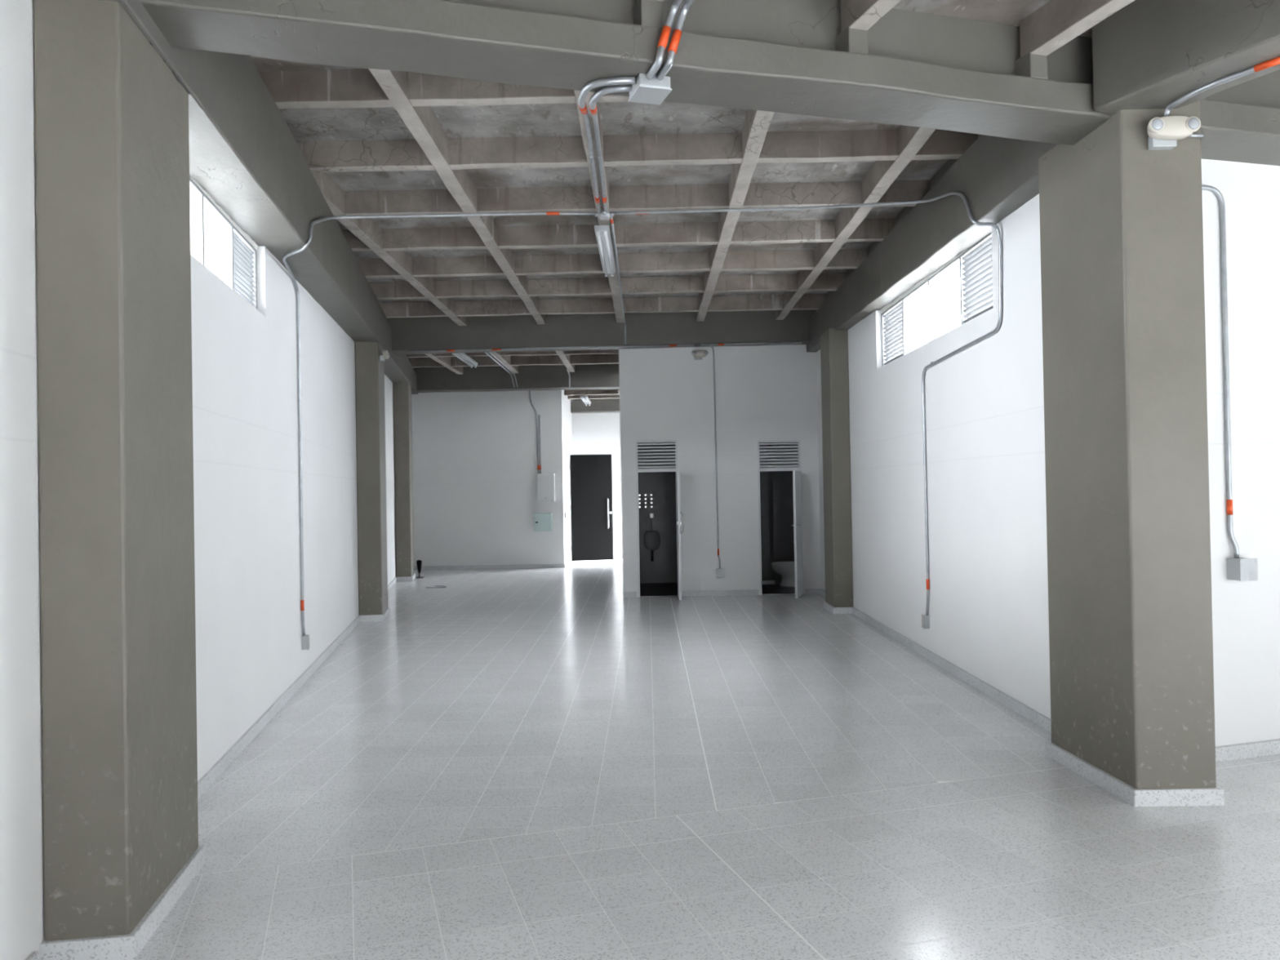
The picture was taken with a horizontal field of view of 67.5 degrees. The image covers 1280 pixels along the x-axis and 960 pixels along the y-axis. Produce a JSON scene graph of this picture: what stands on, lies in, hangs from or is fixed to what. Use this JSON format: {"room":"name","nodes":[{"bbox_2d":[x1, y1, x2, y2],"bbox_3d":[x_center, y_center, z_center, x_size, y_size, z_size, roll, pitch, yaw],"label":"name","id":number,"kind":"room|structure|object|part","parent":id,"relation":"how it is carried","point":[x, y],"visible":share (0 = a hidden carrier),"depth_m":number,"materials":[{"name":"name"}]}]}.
{"room":"empty commercial space","nodes":[
{"label":"empty commercial space","id":0,"kind":"room"},
{"bbox_2d":[0,0,395,959],"bbox_3d":[-3.345,-0.128,10.092,0.120,3.920,27.674,-1,-1,-10],"label":"wall","id":1,"kind":"structure","parent":0,"point":[248,624],"depth_m":5.87,"materials":[{"name":"white paint"}]},
{"bbox_2d":[25,951,39,959],"bbox_3d":[-1.536,1.635,0.012,0.020,0.085,6.733,-1,-1,-10],"label":"baseboard","id":2,"kind":"structure","parent":1,"relation":"attached to","point":[34,955],"depth_m":3.31,"materials":[{"name":"tile"}]},
{"bbox_2d":[189,177,257,309],"bbox_3d":[-2.665,-1.494,5.785,0.055,0.500,2.854,-1,-1,-10],"label":"window","id":3,"kind":"structure","parent":1,"relation":"in","point":[240,270],"depth_m":6.47,"materials":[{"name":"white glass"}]},
{"bbox_3d":[-2.665,-1.494,5.785,0.055,0.500,2.854,-1,-1,-10],"label":"rail","id":4,"kind":"part","parent":3,"relation":"part of","materials":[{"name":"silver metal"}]},
{"bbox_2d":[207,195,258,250],"bbox_3d":[-2.651,-1.804,5.792,0.101,0.120,2.854,-1,-1,-10],"label":"trim","id":5,"kind":"structure","parent":1,"relation":"attached to","point":[247,237],"depth_m":6.61,"materials":[{"name":"paint"}]},
{"bbox_2d":[197,615,359,799],"bbox_3d":[-2.948,1.745,8.347,0.020,0.085,8.206,-1,-1,-10],"label":"baseboard","id":6,"kind":"structure","parent":1,"relation":"attached to","point":[224,762],"depth_m":6.81,"materials":[{"name":"tile"}]},
{"bbox_2d":[301,634,309,649],"bbox_3d":[-2.953,1.434,8.464,0.058,0.126,0.082,-1,-1,-10],"label":"box","id":7,"kind":"object","parent":1,"relation":"attached to","point":[304,639],"visible":1,"depth_m":8.43,"materials":[{"name":"grey plastic"}]},
{"bbox_3d":[-2.930,1.434,8.468,0.006,0.126,0.082,-1,-1,-10],"label":"plate","id":8,"kind":"part","parent":7,"relation":"part of","materials":[{"name":"grey plastic"}]},
{"bbox_2d":[387,577,396,591],"bbox_3d":[-4.184,1.842,15.646,0.020,0.085,4.814,-1,-1,-10],"label":"baseboard","id":9,"kind":"structure","parent":1,"relation":"attached to","point":[394,580],"depth_m":17.10,"materials":[{"name":"tile"}]},
{"bbox_2d":[282,211,597,635],"bbox_3d":[-1.611,-0.530,7.966,2.665,3.746,1.346,-1,-1,-7],"label":"conduit","id":10,"kind":"object","parent":1,"relation":"attached to","point":[548,213],"visible":1,"depth_m":8.41,"materials":[{"name":"metal"}]},
{"bbox_2d":[411,390,564,566],"bbox_3d":[-3.409,-0.018,20.802,3.480,3.920,0.150,-1,-1,0],"label":"wall","id":11,"kind":"structure","parent":0,"point":[474,454],"depth_m":20.73,"materials":[{"name":"white paint"}]},
{"bbox_2d":[413,563,564,569],"bbox_3d":[-3.340,1.878,20.698,3.450,0.085,0.020,-1,-1,0],"label":"baseboard","id":12,"kind":"structure","parent":11,"relation":"attached to","point":[560,565],"depth_m":20.69,"materials":[{"name":"stone"}]},
{"bbox_2d":[528,391,539,473],"bbox_3d":[-2.286,-1.030,20.707,0.204,1.802,0.057,-1,-1,-6],"label":"conduit","id":13,"kind":"object","parent":11,"relation":"attached to","point":[530,397],"visible":1,"depth_m":20.69,"materials":[{"name":"metal"}]},
{"bbox_2d":[538,415,541,473],"bbox_3d":[-2.162,-0.766,20.707,0.031,1.270,0.033,-1,-1,0],"label":"conduit","id":14,"kind":"object","parent":11,"relation":"attached to","point":[539,415],"visible":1,"depth_m":20.70,"materials":[{"name":"metal"}]},
{"bbox_2d":[533,512,552,531],"bbox_3d":[-2.083,0.907,20.631,0.385,0.385,0.153,-1,-1,0],"label":"electrical panel","id":15,"kind":"object","parent":11,"relation":"attached to","point":[542,522],"visible":1,"depth_m":20.57,"materials":[{"name":"grey metal"}]},
{"bbox_2d":[536,473,555,501],"bbox_3d":[-2.026,0.161,20.640,0.380,0.600,0.149,-1,-1,0],"label":"electrical panel","id":16,"kind":"object","parent":11,"relation":"attached to","point":[545,482],"visible":1,"depth_m":20.58,"materials":[{"name":"white metal"}]},
{"bbox_2d":[561,390,572,566],"bbox_3d":[-1.734,-0.084,22.196,0.150,4.020,2.640,-1,-1,0],"label":"wall","id":17,"kind":"structure","parent":0,"point":[566,414],"depth_m":21.86,"materials":[{"name":"white paint"}]},
{"bbox_2d":[190,56,979,373],"bbox_3d":[-1.772,-2.555,13.529,9.550,0.453,20.821,-1,-1,0],"label":"ceiling","id":18,"kind":"structure","parent":0,"point":[373,141],"depth_m":8.58,"materials":[{"name":"concrete"}]},
{"bbox_2d":[106,0,417,394],"bbox_3d":[-3.556,-1.978,11.960,0.482,0.748,18.890,-1,-1,-10],"label":"beam","id":19,"kind":"structure","parent":18,"relation":"attached to","point":[244,156],"depth_m":6.06,"materials":[{"name":"beige paint"}]},
{"bbox_2d":[452,353,477,367],"bbox_3d":[-3.134,-2.191,17.147,0.150,0.138,1.800,-1,-1,0],"label":"fluorescent fixture","id":20,"kind":"object","parent":18,"relation":"attached to","point":[464,357],"visible":0.72,"depth_m":17.18,"materials":[{"name":"grey metal"}]},
{"bbox_2d":[484,352,515,387],"bbox_3d":[-2.711,-2.129,17.663,0.090,0.298,5.239,-1,-1,0],"label":"conduit","id":21,"kind":"object","parent":18,"relation":"attached to","point":[490,356],"visible":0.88,"depth_m":18.97,"materials":[{"name":"metal"}]},
{"bbox_2d":[488,352,518,387],"bbox_3d":[-2.640,-2.129,17.662,0.087,0.296,5.239,-1,-1,0],"label":"conduit","id":22,"kind":"object","parent":18,"relation":"attached to","point":[491,353],"visible":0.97,"depth_m":19.06,"materials":[{"name":"metal"}]},
{"bbox_2d":[413,364,619,392],"bbox_3d":[-2.470,-2.225,20.514,6.040,0.597,0.453,-1,-1,0],"label":"beam","id":23,"kind":"structure","parent":18,"relation":"attached to","point":[585,376],"depth_m":20.29,"materials":[{"name":"beige paint"}]},
{"bbox_2d":[566,368,570,386],"bbox_3d":[-1.492,-2.125,19.953,0.028,0.308,0.639,-1,-1,0],"label":"conduit","id":24,"kind":"object","parent":18,"relation":"attached to","point":[566,369],"visible":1,"depth_m":20.24,"materials":[{"name":"metal"}]},
{"bbox_2d":[388,309,815,354],"bbox_3d":[-0.784,-2.307,14.641,6.900,0.614,0.434,-1,-1,0],"label":"beam","id":25,"kind":"structure","parent":18,"relation":"attached to","point":[510,331],"depth_m":14.43,"materials":[{"name":"beige paint"}]},
{"bbox_2d":[408,344,693,351],"bbox_3d":[-1.335,-1.981,14.416,4.290,0.040,0.030,-1,-1,0],"label":"conduit","id":26,"kind":"object","parent":25,"relation":"attached to","point":[663,345],"visible":1,"depth_m":14.41,"materials":[{"name":"metal"}]},
{"bbox_2d":[700,341,801,346],"bbox_3d":[1.669,-2.047,14.394,1.520,0.032,0.030,-1,-1,0],"label":"conduit","id":27,"kind":"object","parent":25,"relation":"attached to","point":[767,343],"visible":1,"depth_m":14.38,"materials":[{"name":"metal"}]},
{"bbox_2d":[595,209,613,220],"bbox_3d":[-0.320,-2.386,8.647,0.146,0.062,0.146,0,-1,-45],"label":"junction box","id":28,"kind":"object","parent":18,"relation":"attached to","point":[602,215],"visible":1,"depth_m":8.62,"materials":[{"name":"grey metal"}]},
{"bbox_3d":[-0.319,-2.359,8.647,0.080,0.007,0.080,-1,-1,0],"label":"plate","id":29,"kind":"part","parent":28,"relation":"part of","materials":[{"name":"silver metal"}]},
{"bbox_2d":[594,225,615,276],"bbox_3d":[-0.346,-2.317,9.702,0.135,0.138,1.750,-1,-1,0],"label":"fluorescent fixture","id":30,"kind":"object","parent":18,"relation":"hanging from","point":[602,233],"visible":1,"depth_m":9.46,"materials":[{"name":"grey"}]},
{"bbox_2d":[577,75,635,213],"bbox_3d":[-0.313,-2.124,6.475,0.261,0.672,4.236,-1,-1,-4],"label":"conduit","id":31,"kind":"object","parent":18,"relation":"attached to","point":[619,80],"visible":1,"depth_m":4.68,"materials":[{"name":"metal"}]},
{"bbox_2d":[588,84,632,213],"bbox_3d":[-0.260,-2.125,6.519,0.215,0.672,4.149,-1,-1,-4],"label":"conduit","id":32,"kind":"object","parent":18,"relation":"attached to","point":[599,93],"visible":0.99,"depth_m":5.72,"materials":[{"name":"metal"}]},
{"bbox_2d":[609,216,626,344],"bbox_3d":[-0.241,-2.237,11.561,0.030,0.337,5.712,-1,-1,0],"label":"conduit","id":33,"kind":"object","parent":18,"relation":"attached to","point":[611,217],"visible":0.99,"depth_m":10.90,"materials":[{"name":"metal"}]},
{"bbox_2d":[139,0,1279,167],"bbox_3d":[2.401,-2.310,5.185,9.700,0.871,0.411,-1,-1,-17],"label":"beam","id":34,"kind":"structure","parent":18,"relation":"attached to","point":[920,69],"depth_m":4.48,"materials":[{"name":"beige paint"}]},
{"bbox_2d":[627,72,671,105],"bbox_3d":[0.045,-1.815,4.448,0.160,0.066,0.180,-1,-1,-17],"label":"junction box","id":35,"kind":"object","parent":34,"relation":"attached to","point":[653,91],"visible":0.95,"depth_m":4.39,"materials":[{"name":"grey metal"}]},
{"bbox_3d":[0.045,-1.786,4.448,0.160,0.007,0.180,-1,-1,-17],"label":"plate","id":36,"kind":"part","parent":35,"relation":"part of","materials":[{"name":"grey metal"}]},
{"bbox_2d":[646,0,682,79],"bbox_3d":[0.982,-2.013,1.489,0.109,0.302,6.024,-1,-1,-18],"label":"conduit","id":37,"kind":"object","parent":34,"relation":"attached to","point":[664,35],"visible":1,"depth_m":4.21,"materials":[{"name":"metal"}]},
{"bbox_2d":[656,0,693,80],"bbox_3d":[1.030,-2.014,1.494,0.110,0.302,6.034,-1,-1,-18],"label":"conduit","id":38,"kind":"object","parent":34,"relation":"attached to","point":[677,33],"visible":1,"depth_m":4.22,"materials":[{"name":"metal"}]},
{"bbox_2d":[805,134,1059,352],"bbox_3d":[2.696,-2.155,11.172,0.394,0.634,11.741,-1,-1,0],"label":"beam","id":39,"kind":"structure","parent":18,"relation":"attached to","point":[997,175],"depth_m":7.96,"materials":[{"name":"beige paint"}]},
{"bbox_2d":[564,389,619,399],"bbox_3d":[-0.665,-2.060,22.122,2.420,0.309,2.810,-1,-1,0],"label":"ceiling","id":40,"kind":"structure","parent":0,"point":[573,393],"depth_m":21.48,"materials":[{"name":"concrete"}]},
{"bbox_2d":[580,395,591,405],"bbox_3d":[-1.233,-1.828,21.829,0.150,0.138,1.600,-1,-1,0],"label":"fluorescent fixture","id":41,"kind":"object","parent":40,"relation":"hanging from","point":[584,398],"visible":1,"depth_m":21.46,"materials":[{"name":"grey metal"}]},
{"bbox_2d":[570,398,619,413],"bbox_3d":[-0.643,-1.930,23.377,2.440,0.549,0.311,-1,-1,0],"label":"beam","id":42,"kind":"structure","parent":40,"relation":"attached to","point":[606,405],"depth_m":23.23,"materials":[{"name":"beige paint"}]},
{"bbox_2d":[571,412,652,557],"bbox_3d":[-0.669,-0.089,23.583,2.520,4.020,0.150,-1,-1,0],"label":"wall","id":43,"kind":"structure","parent":0,"point":[593,433],"depth_m":23.52,"materials":[{"name":"white paint"}]},
{"bbox_2d":[569,454,613,560],"bbox_3d":[-1.138,0.643,22.541,1.003,2.488,0.108,-1,-1,-11],"label":"door","id":44,"kind":"structure","parent":43,"relation":"in","point":[591,475],"depth_m":22.55,"materials":[{"name":"black paint"}]},
{"bbox_2d":[615,554,622,557],"bbox_3d":[0.005,1.846,23.473,1.200,0.085,0.020,-1,-1,0],"label":"baseboard","id":45,"kind":"structure","parent":43,"relation":"attached to","point":[616,555],"depth_m":23.47,"materials":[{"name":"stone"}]},
{"bbox_2d":[637,442,770,583],"bbox_3d":[1.239,-0.290,16.970,3.040,4.220,0.150,-1,-1,0],"label":"wall","id":46,"kind":"structure","parent":0,"point":[663,569],"depth_m":16.89,"materials":[{"name":"grey tile"}]},
{"bbox_2d":[638,491,655,509],"bbox_3d":[0.101,0.360,16.967,0.340,0.320,0.100,-1,-1,0],"label":"block","id":47,"kind":"object","parent":46,"relation":"attached to","point":[642,496],"visible":0.88,"depth_m":16.92,"materials":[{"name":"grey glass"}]},
{"bbox_2d":[644,513,660,561],"bbox_3d":[0.211,1.008,16.758,0.280,0.842,0.267,-1,-1,0],"label":"urinal","id":48,"kind":"object","parent":46,"relation":"attached to","point":[651,538],"visible":1,"depth_m":16.68,"materials":[{"name":"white ceramic"}]},
{"bbox_2d":[133,557,1279,959],"bbox_3d":[0.154,1.885,11.169,11.200,0.252,28.118,-1,-1,-17],"label":"floor","id":49,"kind":"structure","parent":0,"point":[554,763],"depth_m":4.88,"materials":[{"name":"white tile"}]},
{"bbox_2d":[33,0,205,959],"bbox_3d":[-2.079,-0.024,3.870,0.331,3.500,0.914,-1,-1,-10],"label":"pillar","id":50,"kind":"structure","parent":49,"relation":"on","point":[121,846],"depth_m":3.46,"materials":[{"name":"beige paint"}]},
{"bbox_3d":[-2.049,1.684,3.853,0.331,0.085,0.914,-1,-1,-10],"label":"skirting","id":51,"kind":"part","parent":50,"relation":"part of","materials":[{"name":"stone"}]},
{"bbox_2d":[355,342,390,622],"bbox_3d":[-3.600,0.005,12.868,0.341,3.680,0.844,-1,-1,-10],"label":"pillar","id":52,"kind":"structure","parent":49,"relation":"on","point":[369,370],"depth_m":12.48,"materials":[{"name":"beige paint"}]},
{"bbox_3d":[-3.567,1.802,12.850,0.341,0.085,0.844,-1,-1,-10],"label":"skirting","id":53,"kind":"part","parent":52,"relation":"part of","materials":[{"name":"stone"}]},
{"bbox_2d":[379,350,390,361],"bbox_3d":[-3.384,-1.645,12.706,0.115,0.144,0.256,-1,-1,-10],"label":"emergency light","id":54,"kind":"object","parent":52,"relation":"attached to","point":[386,355],"visible":1,"depth_m":12.62,"materials":[{"name":"grey plastic"}]},
{"bbox_2d":[392,382,415,582],"bbox_3d":[-4.560,0.025,18.505,0.331,3.790,0.844,-1,-1,-10],"label":"pillar","id":55,"kind":"structure","parent":49,"relation":"on","point":[402,422],"depth_m":18.11,"materials":[{"name":"beige paint"}]},
{"bbox_3d":[-4.527,1.877,18.486,0.331,0.085,0.844,-1,-1,-10],"label":"skirting","id":56,"kind":"part","parent":55,"relation":"part of","materials":[{"name":"stone"}]},
{"bbox_2d":[416,560,424,577],"bbox_3d":[-4.309,1.743,18.766,0.135,0.349,0.120,-1,-1,0],"label":"stand","id":57,"kind":"object","parent":49,"relation":"on","point":[419,562],"visible":1,"depth_m":18.74,"materials":[{"name":"black"}]},
{"bbox_2d":[761,580,774,584],"bbox_3d":[1.951,1.744,16.319,0.680,0.067,0.060,-1,-1,0],"label":"kerb","id":58,"kind":"object","parent":49,"relation":"on","point":[763,582],"visible":0.45,"depth_m":16.29,"materials":[{"name":"white ceramic"}]},
{"bbox_2d":[770,541,795,586],"bbox_3d":[2.475,1.401,15.919,0.605,0.730,0.420,-1,-1,0],"label":"toilet","id":59,"kind":"object","parent":49,"relation":"on","point":[784,568],"visible":0.52,"depth_m":15.81,"materials":[{"name":"white ceramic"}]},
{"bbox_3d":[2.427,1.385,15.919,0.510,0.018,0.380,-1,-1,0],"label":"seat","id":60,"kind":"part","parent":59,"relation":"part of","materials":[{"name":"white plastic"}]},
{"bbox_3d":[2.432,1.364,15.919,0.490,0.020,0.370,-1,-1,0],"label":"lid","id":61,"kind":"part","parent":59,"relation":"part of","materials":[{"name":"white ceramic"}]},
{"bbox_2d":[820,328,853,613],"bbox_3d":[2.606,-0.118,12.718,0.289,3.700,0.674,-1,-1,0],"label":"pillar","id":62,"kind":"structure","parent":49,"relation":"on","point":[833,342],"depth_m":12.41,"materials":[{"name":"beige paint"}]},
{"bbox_3d":[2.639,1.690,12.699,0.289,0.085,0.674,-1,-1,0],"label":"skirting","id":63,"kind":"part","parent":62,"relation":"part of","materials":[{"name":"stone"}]},
{"bbox_2d":[1038,99,1224,806],"bbox_3d":[2.673,-0.154,5.342,0.508,3.620,0.954,-1,-1,0],"label":"pillar","id":64,"kind":"structure","parent":49,"relation":"on","point":[1127,503],"depth_m":4.90,"materials":[{"name":"beige paint"}]},
{"bbox_3d":[2.704,1.613,5.324,0.508,0.085,0.954,-1,-1,0],"label":"skirting","id":65,"kind":"part","parent":64,"relation":"part of","materials":[{"name":"stone"}]},
{"bbox_2d":[1146,115,1200,150],"bbox_3d":[2.679,-1.758,4.841,0.256,0.144,0.115,-1,-1,0],"label":"emergency light","id":66,"kind":"object","parent":64,"relation":"attached to","point":[1163,132],"visible":1,"depth_m":4.80,"materials":[{"name":"grey plastic"}]},
{"bbox_2d":[1187,133,1204,137],"bbox_3d":[2.889,-1.799,4.977,0.069,0.124,0.328,-1,-1,31],"label":"conduit","id":67,"kind":"object","parent":64,"relation":"attached to","point":[1193,135],"visible":0.95,"depth_m":4.86,"materials":[{"name":"metal"}]},
{"bbox_2d":[618,344,821,597],"bbox_3d":[1.226,-0.142,14.793,3.040,3.880,0.160,-1,-1,0],"label":"wall","id":68,"kind":"structure","parent":0,"point":[763,393],"depth_m":14.74,"materials":[{"name":"white paint"}]},
{"bbox_2d":[622,591,636,597],"bbox_3d":[-0.155,1.760,14.714,0.210,0.085,0.020,-1,-1,0],"label":"baseboard","id":69,"kind":"structure","parent":68,"relation":"attached to","point":[625,594],"depth_m":14.71,"materials":[{"name":"tile"}]},
{"bbox_2d":[635,440,677,597],"bbox_3d":[0.274,0.595,14.773,0.640,2.400,0.120,-1,-1,0],"label":"door frame","id":70,"kind":"structure","parent":68,"relation":"in","point":[668,442],"depth_m":14.73,"materials":[{"name":"white paint"}]},
{"bbox_2d":[675,471,684,599],"bbox_3d":[0.599,0.825,14.415,0.100,1.898,0.593,-1,-1,0],"label":"door","id":71,"kind":"structure","parent":70,"relation":"attached to","point":[677,473],"depth_m":14.12,"materials":[{"name":"white paint"}]},
{"bbox_3d":[0.618,0.633,14.191,0.056,0.317,0.020,-1,-1,0],"label":"door pull","id":72,"kind":"part","parent":71,"relation":"part of","materials":[{"name":"silver metal"}]},
{"bbox_2d":[691,350,708,359],"bbox_3d":[0.918,-1.922,14.695,0.256,0.144,0.115,-1,-1,0],"label":"emergency light","id":73,"kind":"object","parent":68,"relation":"attached to","point":[698,354],"visible":1,"depth_m":14.65,"materials":[{"name":"grey plastic"}]},
{"bbox_2d":[710,345,720,568],"bbox_3d":[1.135,-0.334,14.587,0.056,3.403,0.310,-1,-1,19],"label":"conduit","id":74,"kind":"object","parent":68,"relation":"attached to","point":[711,346],"visible":1,"depth_m":14.71,"materials":[{"name":"metal"}]},
{"bbox_2d":[715,568,724,577],"bbox_3d":[1.226,1.422,14.688,0.126,0.126,0.058,-1,-1,0],"label":"box","id":75,"kind":"object","parent":68,"relation":"attached to","point":[719,572],"visible":1,"depth_m":14.66,"materials":[{"name":"grey"}]},
{"bbox_2d":[757,440,803,595],"bbox_3d":[2.154,0.576,14.759,0.660,2.370,0.120,-1,-1,0],"label":"door frame","id":76,"kind":"structure","parent":68,"relation":"in","point":[775,442],"depth_m":14.72,"materials":[{"name":"white paint"}]},
{"bbox_2d":[791,471,803,598],"bbox_3d":[2.379,0.803,14.401,0.135,1.878,0.620,-1,-1,18],"label":"door","id":77,"kind":"structure","parent":76,"relation":"attached to","point":[797,488],"depth_m":14.26,"materials":[{"name":"white paint"}]},
{"bbox_2d":[804,588,820,594],"bbox_3d":[2.644,1.710,14.694,0.230,0.085,0.020,-1,-1,0],"label":"baseboard","id":78,"kind":"structure","parent":68,"relation":"attached to","point":[807,591],"depth_m":14.68,"materials":[{"name":"stone"}]},
{"bbox_2d":[768,444,797,584],"bbox_3d":[2.517,0.283,16.605,0.500,3.020,0.550,-1,-1,0],"label":"wall","id":79,"kind":"structure","parent":0,"point":[780,482],"depth_m":16.33,"materials":[{"name":"grey tile"}]},
{"bbox_2d":[633,0,1206,100],"bbox_3d":[2.566,-2.294,1.242,12.500,0.420,7.800,-1,-1,-17],"label":"ceiling","id":80,"kind":"structure","parent":0,"point":[1046,26],"depth_m":4.68,"materials":[{"name":"concrete"}]},
{"bbox_2d":[1091,0,1279,115],"bbox_3d":[4.206,-2.203,1.723,0.394,0.501,7.416,-1,-1,-28],"label":"beam","id":81,"kind":"structure","parent":80,"relation":"attached to","point":[1148,54],"depth_m":4.56,"materials":[{"name":"beige paint"}]},
{"bbox_2d":[1163,56,1279,116],"bbox_3d":[3.164,-1.885,3.861,0.107,0.066,2.253,-1,-1,-29],"label":"conduit","id":82,"kind":"object","parent":81,"relation":"attached to","point":[1275,61],"visible":0.99,"depth_m":4.52,"materials":[{"name":"metal"}]},
{"bbox_2d":[816,193,1050,719],"bbox_3d":[2.780,-0.249,11.418,0.120,3.970,11.230,-1,-1,0],"label":"wall","id":83,"kind":"structure","parent":0,"point":[988,611],"depth_m":7.93,"materials":[{"name":"white paint"}]},
{"bbox_2d":[611,191,1002,615],"bbox_3d":[1.234,-0.580,8.057,2.931,3.746,2.085,-1,-1,0],"label":"conduit","id":84,"kind":"object","parent":83,"relation":"attached to","point":[968,209],"visible":1,"depth_m":8.55,"materials":[{"name":"metal"}]},
{"bbox_2d":[820,588,825,596],"bbox_3d":[2.763,1.699,13.863,0.020,0.085,1.640,-1,-1,0],"label":"baseboard","id":85,"kind":"structure","parent":83,"relation":"attached to","point":[822,592],"depth_m":14.48,"materials":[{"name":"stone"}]},
{"bbox_2d":[880,257,956,314],"bbox_3d":[2.739,-1.967,9.085,0.101,0.120,3.670,-1,-1,0],"label":"trim","id":86,"kind":"structure","parent":83,"relation":"attached to","point":[890,304],"depth_m":9.85,"materials":[{"name":"paint"}]},
{"bbox_2d":[921,614,929,628],"bbox_3d":[2.701,1.339,9.067,0.058,0.126,0.081,-1,-1,0],"label":"box","id":87,"kind":"object","parent":83,"relation":"attached to","point":[925,619],"visible":1,"depth_m":9.03,"materials":[{"name":"grey"}]},
{"bbox_3d":[2.678,1.339,9.067,0.006,0.126,0.081,-1,-1,0],"label":"plate","id":88,"kind":"part","parent":87,"relation":"part of","materials":[{"name":"grey plastic"}]},
{"bbox_2d":[880,232,993,365],"bbox_3d":[2.766,-1.595,9.081,0.055,0.625,3.670,-1,-1,0],"label":"window","id":89,"kind":"structure","parent":83,"relation":"in","point":[975,264],"depth_m":8.15,"materials":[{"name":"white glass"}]},
{"bbox_3d":[2.766,-1.595,9.081,0.055,0.625,3.670,-1,-1,0],"label":"rail","id":90,"kind":"part","parent":89,"relation":"part of","materials":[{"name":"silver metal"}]},
{"bbox_2d":[853,607,1051,733],"bbox_3d":[2.727,1.651,9.084,0.020,0.085,6.540,-1,-1,0],"label":"baseboard","id":91,"kind":"structure","parent":83,"relation":"attached to","point":[1040,720],"depth_m":7.92,"materials":[{"name":"tile"}]},
{"bbox_2d":[1201,160,1279,746],"bbox_3d":[4.844,-0.174,6.156,4.320,3.640,0.120,-1,-1,-17],"label":"wall","id":92,"kind":"structure","parent":0,"point":[1246,615],"depth_m":5.71,"materials":[{"name":"white paint"}]},
{"bbox_2d":[1201,184,1239,558],"bbox_3d":[3.368,-0.632,5.628,0.284,2.198,0.040,-1,-1,-15],"label":"conduit","id":93,"kind":"object","parent":92,"relation":"attached to","point":[1222,206],"visible":0.98,"depth_m":5.65,"materials":[{"name":"metal"}]},
{"bbox_2d":[1226,557,1257,581],"bbox_3d":[3.536,0.524,5.628,0.131,0.131,0.098,-1,-1,-17],"label":"box","id":94,"kind":"object","parent":92,"relation":"attached to","point":[1242,569],"visible":1,"depth_m":5.59,"materials":[{"name":"grey"}]},
{"bbox_3d":[3.549,0.523,5.587,0.131,0.131,0.006,-1,-1,-17],"label":"plate","id":95,"kind":"part","parent":94,"relation":"part of","materials":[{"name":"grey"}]},
{"bbox_2d":[1215,738,1279,762],"bbox_3d":[4.929,1.581,6.081,4.150,0.085,0.020,-1,-1,-17],"label":"baseboard","id":96,"kind":"structure","parent":92,"relation":"attached to","point":[1266,748],"depth_m":5.66,"materials":[{"name":"stone"}]}
]}

